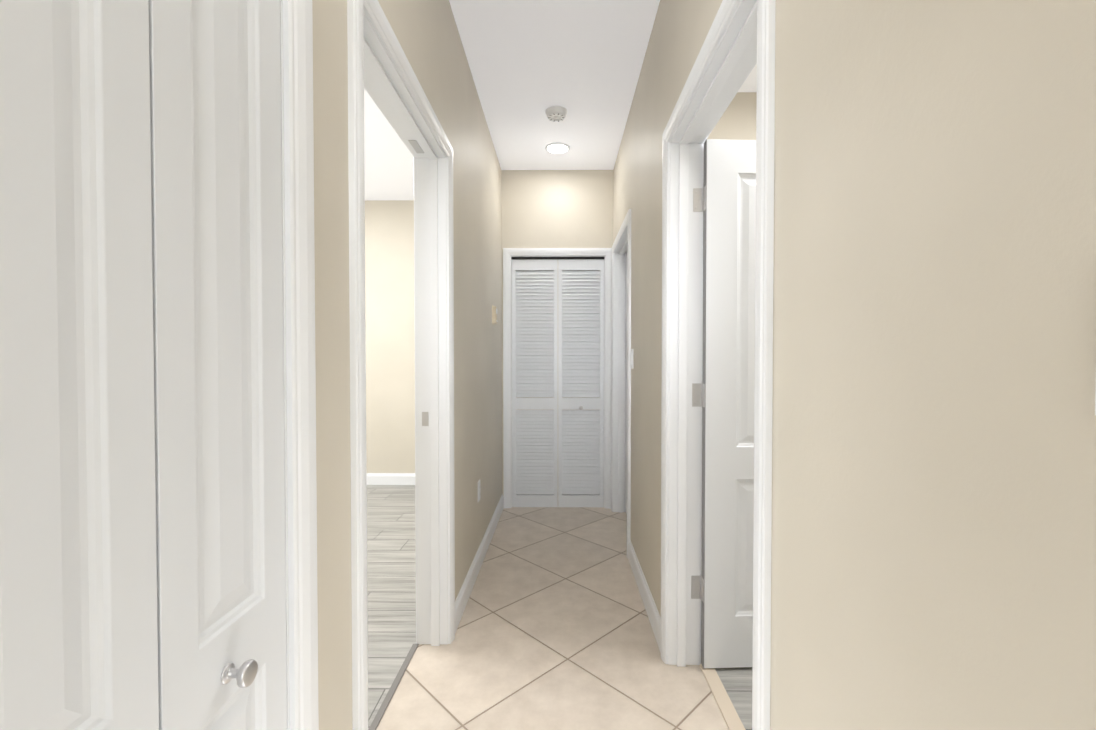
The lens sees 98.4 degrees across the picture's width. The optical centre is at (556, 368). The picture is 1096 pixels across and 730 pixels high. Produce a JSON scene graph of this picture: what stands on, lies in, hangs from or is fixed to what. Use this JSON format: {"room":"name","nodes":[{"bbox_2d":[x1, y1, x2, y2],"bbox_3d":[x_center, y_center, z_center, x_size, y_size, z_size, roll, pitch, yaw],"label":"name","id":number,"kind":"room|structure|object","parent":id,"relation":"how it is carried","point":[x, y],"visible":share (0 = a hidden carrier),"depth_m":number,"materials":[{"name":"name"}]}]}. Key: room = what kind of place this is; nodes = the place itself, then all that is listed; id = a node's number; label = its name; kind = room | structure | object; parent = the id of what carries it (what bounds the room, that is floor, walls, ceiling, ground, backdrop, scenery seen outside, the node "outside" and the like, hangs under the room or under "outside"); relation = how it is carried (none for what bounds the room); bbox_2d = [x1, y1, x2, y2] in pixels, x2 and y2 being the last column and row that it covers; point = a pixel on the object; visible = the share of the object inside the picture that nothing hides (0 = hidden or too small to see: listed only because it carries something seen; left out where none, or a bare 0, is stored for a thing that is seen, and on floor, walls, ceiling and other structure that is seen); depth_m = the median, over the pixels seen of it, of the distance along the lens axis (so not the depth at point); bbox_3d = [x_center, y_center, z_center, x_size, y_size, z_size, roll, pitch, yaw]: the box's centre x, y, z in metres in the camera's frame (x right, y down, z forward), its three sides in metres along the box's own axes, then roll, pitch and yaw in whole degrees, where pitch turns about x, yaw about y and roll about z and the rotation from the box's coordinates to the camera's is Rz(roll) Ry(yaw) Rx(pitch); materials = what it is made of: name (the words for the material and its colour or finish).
{"room":"home hallway","nodes":[
{"label":"home hallway","id":0,"kind":"room"},
{"bbox_2d":[365,200,414,472],"bbox_3d":[-1.984,-0.247,4.619,2.850,2.735,0.125,0,1,1],"label":"wall","id":1,"kind":"structure","parent":0,"point":[390,337],"depth_m":4.55,"materials":[{"name":"beige paint"}]},
{"bbox_2d":[367,473,414,484],"bbox_3d":[-1.922,1.065,4.571,2.725,0.112,0.014,0,1,1],"label":"baseboard","id":2,"kind":"structure","parent":1,"relation":"attached to","point":[390,478],"depth_m":4.56,"materials":[{"name":"white wood"}]},
{"bbox_2d":[367,485,415,728],"bbox_3d":[-1.942,1.183,2.384,2.725,0.050,4.390,0,1,1],"label":"floor","id":3,"kind":"structure","parent":0,"point":[391,572],"depth_m":2.53,"materials":[{"name":"grey wood"}]},
{"bbox_2d":[368,644,418,729],"bbox_3d":[-0.597,1.175,1.577,0.024,0.014,0.840,0,1,1],"label":"transition piece","id":4,"kind":"object","parent":3,"relation":"on","point":[388,698],"visible":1,"depth_m":1.72,"materials":[{"name":"grey wood"}]},
{"bbox_2d":[312,0,501,729],"bbox_3d":[-0.514,-0.215,2.718,0.125,2.735,3.770,0,1,1],"label":"wall","id":5,"kind":"structure","parent":0,"point":[331,236],"depth_m":1.51,"materials":[{"name":"beige paint"}]},
{"bbox_2d":[347,0,454,729],"bbox_3d":[-0.524,0.118,1.558,0.163,2.108,0.976,0,1,1],"label":"door frame","id":6,"kind":"structure","parent":5,"relation":"attached to","point":[386,87],"depth_m":1.95,"materials":[{"name":"white wood"}]},
{"bbox_2d":[478,480,480,501],"bbox_3d":[-0.448,0.710,2.748,0.007,0.115,0.070,0,1,1],"label":"electrical outlet plate","id":7,"kind":"object","parent":5,"relation":"attached to","point":[479,495],"visible":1,"depth_m":2.74,"materials":[{"name":"white plastic"}]},
{"bbox_2d":[455,494,503,632],"bbox_3d":[-0.442,1.093,2.958,0.014,0.112,1.792,0,1,1],"label":"baseboard","id":8,"kind":"structure","parent":5,"relation":"attached to","point":[462,598],"depth_m":2.60,"materials":[{"name":"white wood"}]},
{"bbox_2d":[492,305,497,324],"bbox_3d":[-0.431,-0.378,3.330,0.030,0.130,0.080,0,1,1],"label":"thermostat","id":9,"kind":"object","parent":5,"relation":"attached to","point":[494,315],"visible":1,"depth_m":3.29,"materials":[{"name":"beige plastic"}]},
{"bbox_2d":[501,170,508,493],"bbox_3d":[-0.412,-0.235,3.894,0.058,2.735,0.125,0,1,1],"label":"wall","id":10,"kind":"structure","parent":0,"point":[505,204],"depth_m":3.82,"materials":[{"name":"beige paint"}]},
{"bbox_2d":[516,397,562,397],"bbox_3d":[0.015,-0.246,4.548,1.150,2.735,0.100,0,1,1],"label":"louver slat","id":11,"kind":"structure","parent":0,"point":[535,397],"depth_m":4.51,"materials":[{"name":"beige paint"}]},
{"bbox_2d":[376,507,728,729],"bbox_3d":[-0.013,1.199,1.422,1.150,0.050,6.200,0,1,1],"label":"floor","id":12,"kind":"structure","parent":0,"point":[554,631],"depth_m":1.94,"materials":[{"name":"beige tile"}]},
{"bbox_2d":[509,170,606,247],"bbox_3d":[0.014,-1.265,3.873,0.794,0.675,0.125,0,1,1],"label":"wall","id":13,"kind":"structure","parent":0,"point":[557,208],"depth_m":3.81,"materials":[{"name":"beige paint"}]},
{"bbox_2d":[503,248,610,508],"bbox_3d":[0.014,0.080,3.886,0.884,2.105,0.144,0,1,1],"label":"door frame","id":14,"kind":"structure","parent":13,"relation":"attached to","point":[511,363],"depth_m":3.82,"materials":[{"name":"white wood"}]},
{"bbox_2d":[512,259,557,506],"bbox_3d":[-0.174,0.123,3.866,0.372,2.020,0.028,0,1,1],"label":"louvered door","id":15,"kind":"structure","parent":14,"relation":"attached to","point":[534,374],"depth_m":3.86,"materials":[{"name":"white paint"}]},
{"bbox_2d":[511,257,604,259],"bbox_3d":[0.014,-0.898,3.848,0.754,0.018,0.038,0,1,1],"label":"track","id":16,"kind":"object","parent":14,"relation":"attached to","point":[526,258],"visible":0.86,"depth_m":3.83,"materials":[{"name":"grey metal"}]},
{"bbox_2d":[558,259,603,506],"bbox_3d":[0.202,0.123,3.846,0.372,2.020,0.060,0,1,1],"label":"louvered door","id":17,"kind":"structure","parent":14,"relation":"attached to","point":[581,382],"depth_m":3.85,"materials":[{"name":"white paint"}]},
{"bbox_2d":[364,0,756,200],"bbox_3d":[-0.513,-1.621,1.429,5.850,0.120,6.550,0,1,1],"label":"ceiling","id":18,"kind":"structure","parent":0,"point":[530,62],"depth_m":2.61,"materials":[{"name":"white paint"}]},
{"bbox_2d":[545,106,566,121],"bbox_3d":[0.001,-1.567,2.916,0.136,0.038,0.136,0,1,1],"label":"smoke detector","id":19,"kind":"object","parent":18,"relation":"attached to","point":[556,113],"visible":1,"depth_m":2.88,"materials":[{"name":"white plastic"}]},
{"bbox_2d":[545,142,569,153],"bbox_3d":[0.010,-1.587,3.415,0.180,0.015,0.180,0,1,1],"label":"recessed light","id":20,"kind":"object","parent":18,"relation":"in","point":[557,148],"visible":1,"depth_m":3.39,"materials":[{"name":"white plastic"}]},
{"bbox_2d":[607,170,612,247],"bbox_3d":[0.435,-0.235,3.887,0.048,2.735,0.125,0,1,1],"label":"wall","id":21,"kind":"structure","parent":0,"point":[609,208],"depth_m":3.81,"materials":[{"name":"beige paint"}]},
{"bbox_2d":[707,92,756,139],"bbox_3d":[1.499,-0.216,2.787,1.850,2.735,0.125,0,1,1],"label":"wall","id":22,"kind":"structure","parent":0,"point":[737,121],"depth_m":2.71,"materials":[{"name":"beige paint"}]},
{"bbox_2d":[715,667,752,729],"bbox_3d":[1.427,1.195,1.679,1.725,0.050,2.140,0,1,1],"label":"floor","id":23,"kind":"structure","parent":0,"point":[737,683],"depth_m":1.73,"materials":[{"name":"grey wood"}]},
{"bbox_2d":[700,664,744,729],"bbox_3d":[0.586,1.176,1.446,0.052,0.016,0.830,0,1,1],"label":"threshold","id":24,"kind":"object","parent":23,"relation":"on","point":[726,706],"visible":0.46,"depth_m":1.66,"materials":[{"name":"beige stone"}]},
{"bbox_2d":[613,0,1095,729],"bbox_3d":[0.500,-0.194,1.444,0.125,2.735,6.300,0,1,1],"label":"wall","id":25,"kind":"structure","parent":0,"point":[933,546],"depth_m":0.56,"materials":[{"name":"beige paint"}]},
{"bbox_2d":[611,209,630,557],"bbox_3d":[0.507,0.088,3.319,0.144,2.108,0.946,0,1,1],"label":"door frame","id":26,"kind":"structure","parent":25,"relation":"attached to","point":[619,362],"depth_m":3.71,"materials":[{"name":"white wood"}]},
{"bbox_2d":[625,252,626,513],"bbox_3d":[0.531,0.118,3.319,0.089,2.025,0.804,0,1,1],"label":"door","id":27,"kind":"structure","parent":25,"relation":"in","point":[626,393],"depth_m":3.65,"materials":[{"name":"white paint"}]},
{"bbox_2d":[630,349,632,368],"bbox_3d":[0.444,-0.059,2.782,0.010,0.115,0.070,0,1,1],"label":"switch plate","id":28,"kind":"object","parent":25,"relation":"attached to","point":[631,362],"visible":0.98,"depth_m":2.77,"materials":[{"name":"white plastic"}]},
{"bbox_2d":[628,540,660,650],"bbox_3d":[0.439,1.102,2.397,0.014,0.112,0.934,0,1,1],"label":"baseboard","id":29,"kind":"structure","parent":25,"relation":"attached to","point":[653,614],"depth_m":2.28,"materials":[{"name":"white wood"}]},
{"bbox_2d":[660,0,775,729],"bbox_3d":[0.500,0.120,1.429,0.163,2.108,0.966,0,1,1],"label":"door frame","id":30,"kind":"structure","parent":25,"relation":"attached to","point":[732,61],"depth_m":1.82,"materials":[{"name":"white wood"}]},
{"bbox_2d":[691,139,755,667],"bbox_3d":[0.962,0.142,1.859,0.864,2.025,0.143,0,1,1],"label":"bathroom door","id":31,"kind":"structure","parent":25,"relation":"in","point":[724,399],"depth_m":1.81,"materials":[{"name":"white paint"}]},
{"bbox_3d":[-0.533,-1.209,0.536,0.125,0.675,0.560,0,1,1],"label":"wall","id":32,"kind":"structure","parent":0,"visible":0},
{"bbox_2d":[0,0,158,729],"bbox_3d":[-0.488,0.172,0.429,0.032,2.015,0.255,0,1,1],"label":"bifold door","id":33,"kind":"structure","parent":32,"relation":"in","point":[78,610],"depth_m":0.47,"materials":[{"name":"white paint"}]},
{"bbox_2d":[149,0,286,729],"bbox_3d":[-0.468,0.167,0.688,0.068,2.015,0.255,0,1,1],"label":"bifold door","id":34,"kind":"structure","parent":32,"relation":"in","point":[215,134],"depth_m":0.66,"materials":[{"name":"white paint"}]},
{"bbox_2d":[280,0,289,729],"bbox_3d":[-0.533,0.159,0.559,0.125,2.060,0.560,0,1,1],"label":"door frame","id":35,"kind":"structure","parent":32,"relation":"attached to","point":[284,360],"depth_m":0.82,"materials":[{"name":"white wood"}]},
{"bbox_2d":[283,0,318,729],"bbox_3d":[-0.461,0.131,0.558,0.019,2.115,0.670,0,1,1],"label":"trim","id":36,"kind":"structure","parent":32,"relation":"attached to","point":[300,312],"depth_m":0.84,"materials":[{"name":"white wood"}]}
]}

